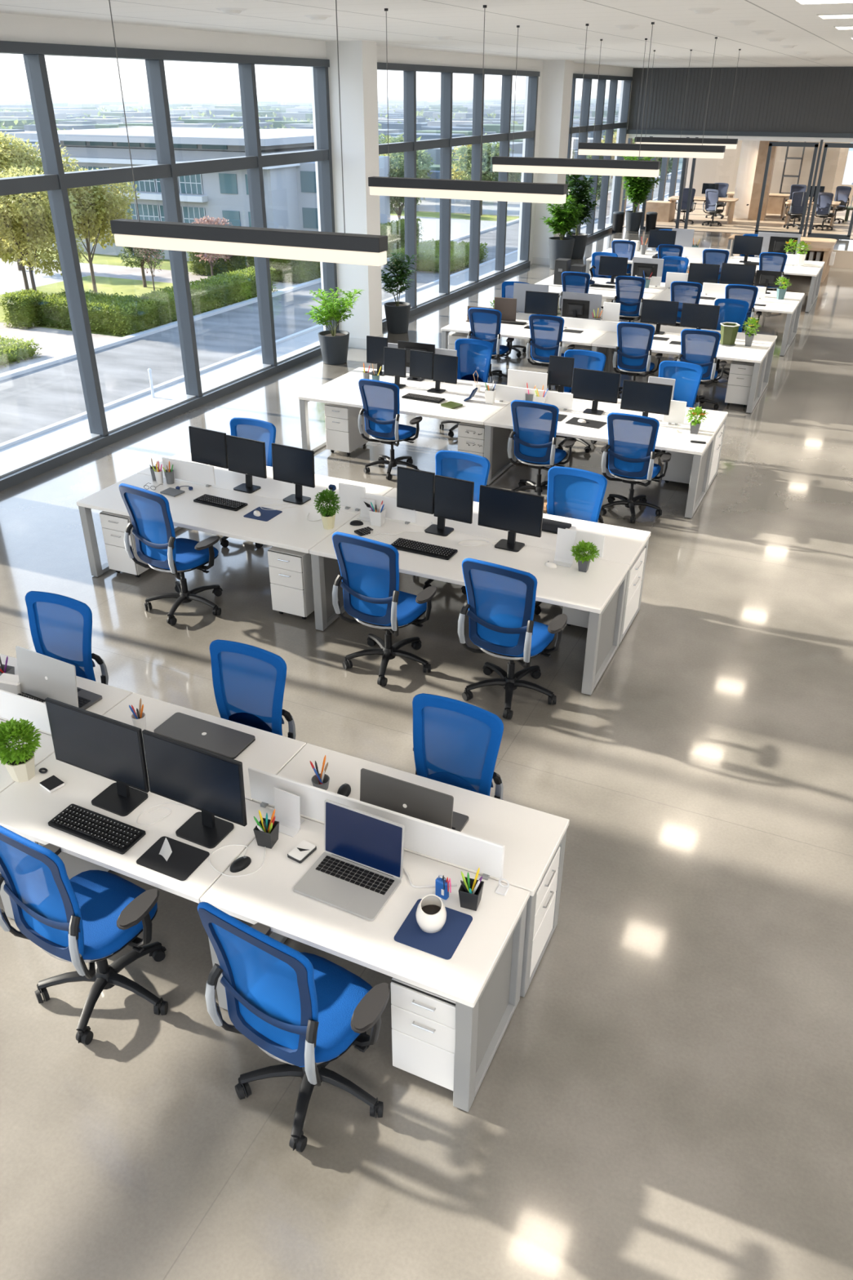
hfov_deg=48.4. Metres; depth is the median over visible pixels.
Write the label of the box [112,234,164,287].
tree
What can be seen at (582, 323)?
divider
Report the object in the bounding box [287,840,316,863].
card reader
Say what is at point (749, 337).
potted plant
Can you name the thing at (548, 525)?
closed laptop
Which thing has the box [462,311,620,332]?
desk
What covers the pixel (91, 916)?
office chair
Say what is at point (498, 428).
desk
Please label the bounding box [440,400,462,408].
notepad
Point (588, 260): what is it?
desk
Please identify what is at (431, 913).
cup
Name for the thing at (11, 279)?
ground
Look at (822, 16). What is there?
diffuser
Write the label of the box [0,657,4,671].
pen
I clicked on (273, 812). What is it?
pen
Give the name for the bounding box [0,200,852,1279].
floor
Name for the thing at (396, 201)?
tree
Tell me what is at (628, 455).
office chair
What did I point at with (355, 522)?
computer mouse
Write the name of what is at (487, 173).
tree
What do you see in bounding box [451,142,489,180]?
tree
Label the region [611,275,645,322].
office chair
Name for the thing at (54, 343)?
ground
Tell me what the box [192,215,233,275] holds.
tree
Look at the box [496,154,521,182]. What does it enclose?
tree
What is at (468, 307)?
divider
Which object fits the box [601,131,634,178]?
tree
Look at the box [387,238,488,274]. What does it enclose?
hedge
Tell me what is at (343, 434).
drawer pedestal
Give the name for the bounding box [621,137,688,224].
window
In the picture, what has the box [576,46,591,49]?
ceiling vent
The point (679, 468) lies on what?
drawer pedestal
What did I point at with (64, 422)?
ground
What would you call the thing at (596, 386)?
monitor
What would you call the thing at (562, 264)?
file box
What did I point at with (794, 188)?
office chair
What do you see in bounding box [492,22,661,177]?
pendant lamp
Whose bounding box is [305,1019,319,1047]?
armrest
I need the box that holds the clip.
[494,878,509,895]
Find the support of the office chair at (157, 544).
on the floor
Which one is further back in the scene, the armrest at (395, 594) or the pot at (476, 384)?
the pot at (476, 384)
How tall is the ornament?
0.339 m
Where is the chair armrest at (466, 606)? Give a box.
[460,602,470,617]
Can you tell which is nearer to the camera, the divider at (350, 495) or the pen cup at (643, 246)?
the divider at (350, 495)
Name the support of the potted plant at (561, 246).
on the floor
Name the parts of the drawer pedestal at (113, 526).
drawer, drawer, drawer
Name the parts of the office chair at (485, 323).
frame, frame, bracket arm, leg, leg, seat, armrest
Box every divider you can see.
[0,689,146,761]
[161,457,215,487]
[248,766,504,879]
[338,482,365,511]
[364,493,416,524]
[387,342,457,372]
[466,306,494,321]
[494,384,573,410]
[506,368,547,391]
[513,282,548,312]
[560,291,602,319]
[561,316,619,332]
[565,528,605,559]
[602,302,620,321]
[631,257,664,280]
[635,275,661,287]
[648,376,675,399]
[662,400,686,425]
[665,271,688,288]
[671,228,694,252]
[682,246,729,259]
[702,282,766,299]
[755,231,801,257]
[785,253,798,266]
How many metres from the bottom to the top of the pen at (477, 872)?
0.166 m
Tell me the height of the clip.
0.056 m
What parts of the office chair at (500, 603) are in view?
bracket arm, leg, leg, frame, frame, seat trim, leg, bracket arm, leg, leg, seat, armrest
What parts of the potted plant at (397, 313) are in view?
stem, pot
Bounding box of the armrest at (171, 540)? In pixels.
[168,537,175,549]
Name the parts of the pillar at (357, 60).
skirting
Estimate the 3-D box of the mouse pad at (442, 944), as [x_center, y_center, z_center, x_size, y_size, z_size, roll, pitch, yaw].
[0.032,1.260,4.152,0.270,0.004,0.270,13,32,21]
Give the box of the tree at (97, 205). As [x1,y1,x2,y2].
[44,164,141,293]
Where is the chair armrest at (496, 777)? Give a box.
[493,771,502,784]
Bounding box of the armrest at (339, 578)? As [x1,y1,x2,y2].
[333,574,342,588]
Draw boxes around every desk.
[0,653,132,735]
[0,719,54,792]
[0,752,275,919]
[75,473,357,577]
[102,692,306,801]
[137,451,393,531]
[200,817,529,1111]
[252,743,569,996]
[297,380,509,451]
[309,514,629,695]
[332,367,511,403]
[358,488,650,644]
[440,318,606,349]
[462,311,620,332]
[484,403,716,518]
[513,390,728,492]
[534,282,661,299]
[537,274,668,292]
[586,256,702,274]
[591,332,768,413]
[601,248,702,261]
[608,321,777,397]
[648,292,798,355]
[662,287,804,344]
[702,262,820,312]
[727,255,825,304]
[798,236,836,282]
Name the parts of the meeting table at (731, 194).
leg panel, leg panel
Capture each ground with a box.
[0,151,852,469]
[0,169,681,381]
[0,171,681,443]
[0,189,679,449]
[0,257,100,294]
[0,275,173,337]
[0,322,120,373]
[23,209,519,280]
[80,264,303,292]
[390,197,519,216]
[390,215,497,242]
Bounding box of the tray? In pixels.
[719,342,735,346]
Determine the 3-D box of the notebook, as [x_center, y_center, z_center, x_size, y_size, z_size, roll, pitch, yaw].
[-1.971,0.758,4.996,0.100,0.019,0.085,22,37,33]
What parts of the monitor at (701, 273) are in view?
panel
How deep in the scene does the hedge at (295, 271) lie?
74.86 m
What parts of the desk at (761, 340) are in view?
leg, panel, leg, floor rail, leg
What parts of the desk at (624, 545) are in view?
leg, floor rail, rail, leg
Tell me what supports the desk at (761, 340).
on the floor
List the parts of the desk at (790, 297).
floor rail, leg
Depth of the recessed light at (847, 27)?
11.00 m
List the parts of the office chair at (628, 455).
armrest, bracket arm, leg, leg, seat trim, leg, frame, frame, seat, leg, bracket arm, leg, armrest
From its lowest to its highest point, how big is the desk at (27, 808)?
0.740 m
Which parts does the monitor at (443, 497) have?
monitor panel, monitor panel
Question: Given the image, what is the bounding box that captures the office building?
[2,126,390,261]
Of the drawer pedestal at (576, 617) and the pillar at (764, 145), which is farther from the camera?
the pillar at (764, 145)
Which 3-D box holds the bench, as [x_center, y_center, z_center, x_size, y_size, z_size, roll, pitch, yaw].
[15.397,-14.954,33.389,1.400,0.450,0.500,13,32,21]
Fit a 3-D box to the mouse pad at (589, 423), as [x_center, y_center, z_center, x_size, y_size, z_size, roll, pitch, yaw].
[1.769,-2.407,10.522,0.400,0.004,0.260,17,34,26]
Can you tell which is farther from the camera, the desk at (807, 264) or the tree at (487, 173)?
the tree at (487, 173)
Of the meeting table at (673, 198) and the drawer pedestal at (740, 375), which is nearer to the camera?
the drawer pedestal at (740, 375)
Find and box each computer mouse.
[230,855,251,872]
[253,509,261,516]
[337,782,351,796]
[350,520,363,525]
[545,560,556,568]
[577,418,586,422]
[671,428,679,432]
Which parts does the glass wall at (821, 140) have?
post, rail, post, post, rail, post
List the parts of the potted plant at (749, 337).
pot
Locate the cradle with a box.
[463,387,477,401]
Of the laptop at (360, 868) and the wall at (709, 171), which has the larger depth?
the wall at (709, 171)
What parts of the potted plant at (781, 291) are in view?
pot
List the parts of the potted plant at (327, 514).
pot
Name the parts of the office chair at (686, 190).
frame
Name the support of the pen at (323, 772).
in the pen cup at (314, 779)
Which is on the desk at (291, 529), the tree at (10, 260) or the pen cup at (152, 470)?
the pen cup at (152, 470)
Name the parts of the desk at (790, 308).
leg, panel, leg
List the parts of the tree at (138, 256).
crown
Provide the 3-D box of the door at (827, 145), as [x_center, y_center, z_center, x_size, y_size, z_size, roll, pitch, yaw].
[12.482,-13.601,28.814,1.240,2.620,0.152,13,32,21]
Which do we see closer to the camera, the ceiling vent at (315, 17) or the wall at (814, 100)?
the ceiling vent at (315, 17)
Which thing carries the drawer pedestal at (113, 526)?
on the floor
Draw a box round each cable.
[136,802,186,825]
[208,844,266,876]
[260,503,300,510]
[373,521,434,536]
[403,866,457,888]
[457,539,497,546]
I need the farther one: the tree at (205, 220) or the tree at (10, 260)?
the tree at (205, 220)
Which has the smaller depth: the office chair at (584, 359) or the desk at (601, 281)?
the office chair at (584, 359)
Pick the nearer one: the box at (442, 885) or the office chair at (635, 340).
the box at (442, 885)
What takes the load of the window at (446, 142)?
in the wall at (13, 27)
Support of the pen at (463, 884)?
in the pen cup at (467, 900)
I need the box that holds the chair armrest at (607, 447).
[604,444,610,453]
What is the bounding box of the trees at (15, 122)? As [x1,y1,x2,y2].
[0,97,671,160]
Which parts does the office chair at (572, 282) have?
frame, frame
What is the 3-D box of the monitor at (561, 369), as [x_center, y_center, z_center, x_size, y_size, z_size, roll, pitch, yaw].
[1.607,-3.147,11.339,0.300,0.470,0.170,13,32,21]
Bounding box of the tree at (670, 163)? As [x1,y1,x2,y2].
[666,157,679,179]
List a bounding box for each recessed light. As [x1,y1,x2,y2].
[688,7,720,13]
[794,0,852,4]
[817,13,852,18]
[834,25,852,29]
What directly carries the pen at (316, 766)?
in the pen cup at (314, 779)
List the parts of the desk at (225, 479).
floor rail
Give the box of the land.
[0,93,852,249]
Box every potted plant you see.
[0,717,41,782]
[305,287,364,364]
[313,488,341,529]
[381,252,417,333]
[489,300,494,307]
[542,194,586,269]
[565,173,600,258]
[570,539,599,572]
[618,155,662,231]
[685,405,708,434]
[742,316,760,346]
[774,276,791,299]
[784,238,799,254]
[794,240,813,266]
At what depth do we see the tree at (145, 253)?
68.56 m
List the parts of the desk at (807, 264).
leg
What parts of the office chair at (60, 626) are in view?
bracket arm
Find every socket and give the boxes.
[395,413,399,422]
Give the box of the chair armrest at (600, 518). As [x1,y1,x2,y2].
[598,514,604,523]
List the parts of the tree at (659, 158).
crown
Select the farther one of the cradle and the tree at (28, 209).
the tree at (28, 209)
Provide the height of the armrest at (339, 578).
0.099 m
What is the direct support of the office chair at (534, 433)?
on the floor
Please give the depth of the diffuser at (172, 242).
6.17 m
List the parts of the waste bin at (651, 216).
lid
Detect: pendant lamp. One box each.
[108,0,387,266]
[368,4,568,204]
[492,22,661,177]
[577,36,725,159]
[634,48,741,149]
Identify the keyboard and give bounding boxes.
[17,693,44,702]
[48,804,146,854]
[193,493,247,511]
[354,526,393,543]
[391,537,457,559]
[401,392,445,403]
[501,320,526,324]
[590,284,615,288]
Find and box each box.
[0,672,21,694]
[435,875,451,899]
[553,257,571,284]
[569,263,586,272]
[631,240,639,251]
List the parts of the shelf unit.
panel, panel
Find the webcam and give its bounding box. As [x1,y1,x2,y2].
[328,484,336,505]
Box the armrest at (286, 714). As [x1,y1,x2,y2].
[281,709,292,721]
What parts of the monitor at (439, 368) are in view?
monitor panel, monitor panel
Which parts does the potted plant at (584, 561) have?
pot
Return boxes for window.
[0,40,338,491]
[377,62,540,328]
[561,73,632,241]
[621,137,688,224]
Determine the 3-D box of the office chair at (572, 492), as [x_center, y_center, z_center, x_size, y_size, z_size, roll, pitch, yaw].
[1.148,-0.831,8.127,0.735,1.140,0.670,16,33,25]
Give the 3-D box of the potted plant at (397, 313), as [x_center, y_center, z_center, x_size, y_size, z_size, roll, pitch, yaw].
[-0.559,-6.439,17.611,0.811,1.376,0.736,-2,30,-4]
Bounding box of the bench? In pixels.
[844,206,852,221]
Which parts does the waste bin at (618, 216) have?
lid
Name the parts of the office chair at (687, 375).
leg, frame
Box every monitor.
[44,697,149,816]
[142,729,247,848]
[271,443,315,504]
[366,335,387,376]
[383,346,406,388]
[396,466,474,536]
[397,340,435,381]
[409,349,457,393]
[477,484,544,551]
[524,290,559,315]
[547,355,574,392]
[561,298,590,319]
[571,368,620,415]
[598,256,628,284]
[620,379,672,417]
[632,262,657,277]
[640,298,679,334]
[648,229,676,255]
[680,302,719,329]
[687,262,719,292]
[702,182,719,194]
[719,262,756,285]
[732,235,764,262]
[754,270,782,293]
[768,235,798,254]
[808,186,825,201]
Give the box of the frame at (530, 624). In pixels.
[526,620,533,632]
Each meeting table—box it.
[667,195,738,224]
[725,191,790,218]
[784,200,840,228]
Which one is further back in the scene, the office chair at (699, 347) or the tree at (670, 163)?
the tree at (670, 163)
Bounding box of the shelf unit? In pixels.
[779,141,804,194]
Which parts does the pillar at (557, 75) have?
skirting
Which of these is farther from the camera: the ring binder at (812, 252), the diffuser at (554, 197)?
the ring binder at (812, 252)
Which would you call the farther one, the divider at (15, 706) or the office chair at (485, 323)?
the office chair at (485, 323)
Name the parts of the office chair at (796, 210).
frame, frame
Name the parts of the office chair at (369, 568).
bracket arm, frame, leg, frame, leg, seat trim, leg, bracket arm, seat, leg, leg, armrest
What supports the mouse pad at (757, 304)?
on the desk at (790, 308)
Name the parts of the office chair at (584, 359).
leg, leg, leg, frame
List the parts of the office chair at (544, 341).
bracket arm, seat trim, frame, frame, seat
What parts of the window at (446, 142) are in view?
sill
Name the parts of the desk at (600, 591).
leg, panel, floor rail, leg, floor rail, panel, rail, leg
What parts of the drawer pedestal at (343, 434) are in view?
drawer, drawer, drawer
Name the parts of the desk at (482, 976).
leg, floor rail, leg, floor rail, panel, rail, leg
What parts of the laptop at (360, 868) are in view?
lid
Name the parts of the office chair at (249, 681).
bracket arm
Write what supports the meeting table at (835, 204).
on the floor
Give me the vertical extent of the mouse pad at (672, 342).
0.004 m
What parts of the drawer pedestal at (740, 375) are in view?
drawer, drawer, drawer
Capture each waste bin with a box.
[612,211,624,232]
[644,211,657,231]
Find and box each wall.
[0,13,633,330]
[627,66,852,133]
[628,133,852,236]
[685,140,852,204]
[733,140,759,218]
[769,141,841,210]
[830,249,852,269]
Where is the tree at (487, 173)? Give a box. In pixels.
[451,142,515,215]
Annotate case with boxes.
[690,440,706,444]
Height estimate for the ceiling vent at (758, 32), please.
0.035 m
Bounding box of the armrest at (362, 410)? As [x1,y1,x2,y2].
[359,408,364,416]
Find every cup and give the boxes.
[0,664,14,675]
[130,711,146,731]
[149,466,158,480]
[154,469,163,484]
[164,469,173,484]
[253,817,279,848]
[311,773,329,790]
[362,371,369,379]
[368,506,386,526]
[371,373,379,380]
[415,894,446,933]
[457,876,484,911]
[484,387,496,404]
[525,393,533,401]
[535,395,546,403]
[592,316,600,319]
[640,244,646,254]
[644,278,650,288]
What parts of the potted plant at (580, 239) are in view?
pot, stem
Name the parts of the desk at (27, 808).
leg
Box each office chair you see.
[0,825,168,1044]
[24,591,108,684]
[119,483,222,625]
[197,902,390,1152]
[208,639,295,739]
[220,417,275,548]
[332,531,436,685]
[358,378,422,479]
[412,693,503,799]
[422,450,490,594]
[439,338,493,437]
[457,557,567,719]
[466,307,514,382]
[498,281,529,357]
[507,400,574,495]
[526,314,574,390]
[533,466,607,614]
[550,349,605,453]
[559,271,590,311]
[590,252,617,310]
[600,412,671,523]
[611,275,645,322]
[611,321,662,394]
[612,240,635,276]
[654,360,703,457]
[657,244,688,268]
[661,256,688,282]
[671,280,702,327]
[673,328,727,409]
[674,187,697,223]
[702,189,725,226]
[702,248,729,283]
[705,182,728,218]
[711,298,749,380]
[724,284,762,330]
[739,234,759,286]
[754,252,790,291]
[782,184,807,221]
[782,191,809,229]
[812,191,837,230]
[824,186,851,223]
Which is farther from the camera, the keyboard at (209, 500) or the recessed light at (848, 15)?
the recessed light at (848, 15)
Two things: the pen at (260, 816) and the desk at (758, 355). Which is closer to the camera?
the pen at (260, 816)
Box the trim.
[626,129,852,137]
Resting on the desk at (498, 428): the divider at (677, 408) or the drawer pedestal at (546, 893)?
the divider at (677, 408)
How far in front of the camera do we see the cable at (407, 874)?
4.37 m
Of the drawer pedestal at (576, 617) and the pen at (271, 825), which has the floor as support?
the drawer pedestal at (576, 617)
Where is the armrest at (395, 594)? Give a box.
[391,591,399,604]
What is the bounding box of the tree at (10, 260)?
[0,228,28,265]
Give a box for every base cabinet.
[644,200,674,222]
[766,196,789,214]
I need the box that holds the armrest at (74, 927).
[68,915,80,939]
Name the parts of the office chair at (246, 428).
frame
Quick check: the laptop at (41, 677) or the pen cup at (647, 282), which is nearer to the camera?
the laptop at (41, 677)
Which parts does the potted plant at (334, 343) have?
pot, stem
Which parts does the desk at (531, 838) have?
leg, floor rail, rail, leg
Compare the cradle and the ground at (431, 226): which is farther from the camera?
the ground at (431, 226)
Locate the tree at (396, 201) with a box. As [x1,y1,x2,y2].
[387,154,430,219]
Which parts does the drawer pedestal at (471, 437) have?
drawer, drawer, drawer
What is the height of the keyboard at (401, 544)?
0.026 m
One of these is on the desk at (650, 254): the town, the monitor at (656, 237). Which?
the monitor at (656, 237)
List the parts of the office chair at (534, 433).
bracket arm, leg, leg, frame, frame, seat trim, leg, seat, leg, leg, bracket arm, armrest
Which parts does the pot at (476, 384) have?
pot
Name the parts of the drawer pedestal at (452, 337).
drawer, drawer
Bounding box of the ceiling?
[0,0,852,67]
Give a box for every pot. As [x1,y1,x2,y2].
[473,370,480,392]
[719,322,740,346]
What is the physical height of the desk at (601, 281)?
0.740 m
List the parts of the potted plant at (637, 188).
pot, stem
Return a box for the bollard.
[147,368,155,397]
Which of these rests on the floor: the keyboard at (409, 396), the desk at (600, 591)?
the desk at (600, 591)
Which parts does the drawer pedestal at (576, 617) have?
drawer, drawer, drawer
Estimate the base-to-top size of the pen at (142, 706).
0.159 m
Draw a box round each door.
[754,141,818,235]
[807,142,852,239]
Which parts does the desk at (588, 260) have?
leg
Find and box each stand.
[274,786,304,837]
[356,497,374,521]
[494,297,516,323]
[552,528,576,567]
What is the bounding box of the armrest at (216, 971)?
[207,963,222,989]
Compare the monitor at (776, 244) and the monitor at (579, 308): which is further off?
the monitor at (776, 244)
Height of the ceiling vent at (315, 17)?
0.035 m
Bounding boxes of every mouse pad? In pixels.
[136,835,209,880]
[243,506,282,521]
[394,898,472,959]
[558,413,567,421]
[563,328,583,333]
[565,417,606,428]
[653,336,669,341]
[669,341,680,345]
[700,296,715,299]
[755,303,766,306]
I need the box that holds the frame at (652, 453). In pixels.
[650,451,655,461]
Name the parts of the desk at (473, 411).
leg, floor rail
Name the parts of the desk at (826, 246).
panel, panel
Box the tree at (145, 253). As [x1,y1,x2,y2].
[129,247,164,290]
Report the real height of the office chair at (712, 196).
1.140 m
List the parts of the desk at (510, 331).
leg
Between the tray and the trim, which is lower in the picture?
the tray
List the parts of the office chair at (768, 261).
frame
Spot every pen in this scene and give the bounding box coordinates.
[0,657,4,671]
[4,656,8,672]
[128,705,137,719]
[136,707,140,719]
[138,697,141,715]
[139,704,143,718]
[253,816,264,831]
[258,809,266,832]
[262,821,267,832]
[265,813,267,830]
[267,808,275,831]
[268,822,272,833]
[310,760,322,784]
[313,767,323,783]
[315,760,320,784]
[318,755,325,784]
[320,762,328,779]
[320,770,324,782]
[460,880,469,893]
[461,871,469,892]
[466,871,470,889]
[471,867,479,892]
[471,880,479,893]
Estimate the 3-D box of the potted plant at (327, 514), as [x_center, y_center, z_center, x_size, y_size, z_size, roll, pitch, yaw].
[-0.822,-1.095,7.892,0.234,0.346,0.241,0,30,-1]
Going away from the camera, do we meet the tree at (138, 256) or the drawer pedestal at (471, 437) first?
the drawer pedestal at (471, 437)
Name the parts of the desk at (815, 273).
leg, leg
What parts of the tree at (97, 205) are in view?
crown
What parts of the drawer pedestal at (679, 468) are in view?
drawer, drawer, drawer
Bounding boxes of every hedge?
[0,288,47,328]
[0,334,42,366]
[31,288,166,336]
[137,266,277,324]
[186,251,320,284]
[380,217,424,257]
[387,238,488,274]
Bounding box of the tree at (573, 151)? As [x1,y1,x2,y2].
[570,149,575,158]
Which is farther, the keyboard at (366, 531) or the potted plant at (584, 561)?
the keyboard at (366, 531)
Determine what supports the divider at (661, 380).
on the desk at (715, 420)
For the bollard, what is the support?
on the ground at (11, 455)
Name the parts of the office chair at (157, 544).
bracket arm, frame, frame, leg, seat trim, bracket arm, leg, leg, seat, leg, leg, armrest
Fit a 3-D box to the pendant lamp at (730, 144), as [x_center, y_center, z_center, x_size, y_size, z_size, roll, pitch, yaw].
[4.838,-9.901,17.399,1.890,1.565,0.120,13,32,21]
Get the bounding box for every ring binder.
[808,250,815,261]
[815,251,822,261]
[829,251,835,265]
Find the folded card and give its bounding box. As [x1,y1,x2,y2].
[159,837,172,861]
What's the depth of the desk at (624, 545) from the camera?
7.87 m
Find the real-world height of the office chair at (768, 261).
1.140 m
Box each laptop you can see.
[15,645,102,710]
[153,712,255,759]
[293,799,404,920]
[360,768,468,831]
[542,518,571,533]
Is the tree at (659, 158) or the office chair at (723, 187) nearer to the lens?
the office chair at (723, 187)
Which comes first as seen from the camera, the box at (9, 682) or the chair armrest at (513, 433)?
the box at (9, 682)
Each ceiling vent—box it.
[215,8,247,13]
[304,14,333,20]
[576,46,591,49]
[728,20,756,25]
[751,30,775,34]
[765,37,786,41]
[779,44,798,48]
[795,51,810,53]
[809,57,823,60]
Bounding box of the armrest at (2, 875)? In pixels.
[0,873,4,888]
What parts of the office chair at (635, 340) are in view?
bracket arm, seat trim, frame, frame, seat, bracket arm, armrest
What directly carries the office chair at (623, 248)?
on the floor
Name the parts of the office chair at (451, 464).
leg, frame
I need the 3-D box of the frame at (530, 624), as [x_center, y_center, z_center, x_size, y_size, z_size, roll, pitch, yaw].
[0.700,-0.083,6.415,0.044,0.099,0.080,7,31,12]
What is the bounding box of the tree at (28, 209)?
[0,161,87,291]
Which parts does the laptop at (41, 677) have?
lid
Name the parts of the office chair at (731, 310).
leg, frame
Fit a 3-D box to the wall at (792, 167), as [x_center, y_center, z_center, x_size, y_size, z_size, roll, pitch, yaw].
[14.209,-18.732,35.791,2.700,4.590,0.200,13,32,21]
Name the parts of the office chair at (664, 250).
frame, frame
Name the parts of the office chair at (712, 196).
frame, seat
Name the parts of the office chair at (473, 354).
leg, leg, frame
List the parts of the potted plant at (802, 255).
pot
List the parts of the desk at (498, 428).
leg, panel, floor rail, leg, leg, floor rail, panel, rail, leg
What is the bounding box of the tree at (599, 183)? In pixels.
[586,142,609,200]
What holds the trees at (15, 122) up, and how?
on the land
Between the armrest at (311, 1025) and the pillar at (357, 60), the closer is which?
the armrest at (311, 1025)
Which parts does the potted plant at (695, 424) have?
pot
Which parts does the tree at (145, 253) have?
crown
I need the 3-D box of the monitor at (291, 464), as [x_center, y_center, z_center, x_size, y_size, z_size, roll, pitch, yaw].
[-1.162,-1.470,8.392,0.440,0.495,0.170,15,33,24]
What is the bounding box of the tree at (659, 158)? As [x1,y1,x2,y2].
[656,156,670,187]
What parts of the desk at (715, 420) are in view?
leg, floor rail, leg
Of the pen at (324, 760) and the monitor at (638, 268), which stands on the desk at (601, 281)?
the monitor at (638, 268)
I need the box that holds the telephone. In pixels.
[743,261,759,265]
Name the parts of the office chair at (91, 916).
bracket arm, frame, frame, leg, seat trim, bracket arm, leg, seat, leg, leg, armrest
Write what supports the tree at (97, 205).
on the ground at (109, 286)
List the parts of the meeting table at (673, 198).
leg panel, leg panel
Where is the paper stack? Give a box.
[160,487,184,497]
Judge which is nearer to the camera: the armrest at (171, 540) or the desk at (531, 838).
the desk at (531, 838)
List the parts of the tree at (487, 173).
crown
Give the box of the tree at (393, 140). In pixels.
[378,133,404,154]
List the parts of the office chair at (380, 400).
bracket arm, leg, frame, frame, leg, seat trim, leg, seat, bracket arm, leg, leg, armrest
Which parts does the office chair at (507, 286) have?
leg, frame, leg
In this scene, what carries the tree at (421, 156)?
on the ground at (429, 204)
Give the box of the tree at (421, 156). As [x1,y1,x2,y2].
[386,149,434,178]
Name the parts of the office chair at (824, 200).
frame, frame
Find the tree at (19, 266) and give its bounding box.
[17,258,21,270]
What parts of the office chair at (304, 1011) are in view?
bracket arm, frame, frame, leg, seat trim, leg, bracket arm, seat, leg, leg, armrest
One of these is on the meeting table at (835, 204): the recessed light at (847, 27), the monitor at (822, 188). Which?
the monitor at (822, 188)
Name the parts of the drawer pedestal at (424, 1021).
drawer, drawer, drawer, drawer handle, drawer handle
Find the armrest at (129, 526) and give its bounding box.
[124,522,133,535]
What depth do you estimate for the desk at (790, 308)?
16.43 m
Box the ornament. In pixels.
[589,265,595,284]
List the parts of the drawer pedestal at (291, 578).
drawer, drawer, drawer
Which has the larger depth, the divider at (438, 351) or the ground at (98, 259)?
the ground at (98, 259)
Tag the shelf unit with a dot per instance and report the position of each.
(787, 151)
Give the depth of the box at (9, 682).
5.73 m
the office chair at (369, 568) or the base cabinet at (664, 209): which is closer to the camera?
the office chair at (369, 568)
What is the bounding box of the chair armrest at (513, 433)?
[509,431,515,439]
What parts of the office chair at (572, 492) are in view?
leg, frame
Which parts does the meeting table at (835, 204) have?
leg panel, leg panel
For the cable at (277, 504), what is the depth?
8.37 m
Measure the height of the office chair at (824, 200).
1.140 m
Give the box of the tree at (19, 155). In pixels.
[0,131,79,290]
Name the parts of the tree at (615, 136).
crown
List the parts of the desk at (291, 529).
leg, floor rail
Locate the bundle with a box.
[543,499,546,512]
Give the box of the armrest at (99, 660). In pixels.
[91,653,103,664]
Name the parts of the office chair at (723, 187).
seat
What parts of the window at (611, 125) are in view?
sill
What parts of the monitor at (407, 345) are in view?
panel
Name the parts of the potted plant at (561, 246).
pot, stem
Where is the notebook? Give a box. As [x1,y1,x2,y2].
[39,774,64,792]
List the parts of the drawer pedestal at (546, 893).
drawer, drawer, drawer, drawer handle, drawer handle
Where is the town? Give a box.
[0,96,620,182]
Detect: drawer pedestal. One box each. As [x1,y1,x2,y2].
[23,836,109,879]
[98,511,150,577]
[267,546,314,619]
[324,403,368,455]
[390,977,455,1090]
[448,332,471,350]
[457,422,484,457]
[529,846,560,977]
[562,547,645,634]
[573,344,591,351]
[662,423,724,484]
[724,360,755,407]
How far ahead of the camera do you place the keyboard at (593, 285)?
17.91 m
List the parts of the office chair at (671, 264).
frame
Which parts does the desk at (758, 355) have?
leg, panel, leg, leg, floor rail, panel, leg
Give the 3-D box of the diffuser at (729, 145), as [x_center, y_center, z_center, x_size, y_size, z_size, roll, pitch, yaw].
[4.838,-9.257,17.769,1.875,0.079,0.110,13,32,21]
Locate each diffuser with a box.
[113,233,386,266]
[369,186,566,204]
[493,164,659,177]
[577,149,724,159]
[635,142,737,149]
[818,14,852,18]
[835,26,852,29]
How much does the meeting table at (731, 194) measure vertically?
0.745 m
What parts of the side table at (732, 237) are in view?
leg, leg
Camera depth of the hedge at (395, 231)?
85.79 m
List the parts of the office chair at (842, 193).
seat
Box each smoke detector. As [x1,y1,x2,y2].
[434,35,453,39]
[613,24,639,29]
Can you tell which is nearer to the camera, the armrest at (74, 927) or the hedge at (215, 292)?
the armrest at (74, 927)
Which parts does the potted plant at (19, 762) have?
pot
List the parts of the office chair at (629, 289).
seat, frame, bracket arm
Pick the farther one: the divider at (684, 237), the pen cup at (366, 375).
the divider at (684, 237)
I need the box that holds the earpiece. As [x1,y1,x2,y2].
[38,768,47,773]
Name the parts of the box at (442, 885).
cord, cord, cord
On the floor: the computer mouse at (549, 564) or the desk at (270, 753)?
the desk at (270, 753)
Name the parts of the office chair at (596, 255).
frame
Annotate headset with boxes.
[175,485,192,489]
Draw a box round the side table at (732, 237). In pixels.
[727,234,743,255]
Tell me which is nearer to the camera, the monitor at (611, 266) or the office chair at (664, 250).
the monitor at (611, 266)
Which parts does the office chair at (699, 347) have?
frame, frame, bracket arm, leg, seat, armrest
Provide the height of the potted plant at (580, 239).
2.257 m
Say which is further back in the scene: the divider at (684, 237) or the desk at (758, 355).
the divider at (684, 237)
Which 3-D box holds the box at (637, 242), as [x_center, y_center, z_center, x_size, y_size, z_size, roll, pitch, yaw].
[4.823,-9.148,22.034,0.220,0.220,0.200,13,32,21]
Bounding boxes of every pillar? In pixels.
[325,40,383,349]
[532,60,573,265]
[747,140,777,220]
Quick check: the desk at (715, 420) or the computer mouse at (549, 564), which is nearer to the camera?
the computer mouse at (549, 564)
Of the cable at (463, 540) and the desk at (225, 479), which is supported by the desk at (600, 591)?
the cable at (463, 540)
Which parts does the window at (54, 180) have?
sill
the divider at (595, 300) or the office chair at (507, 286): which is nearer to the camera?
the divider at (595, 300)

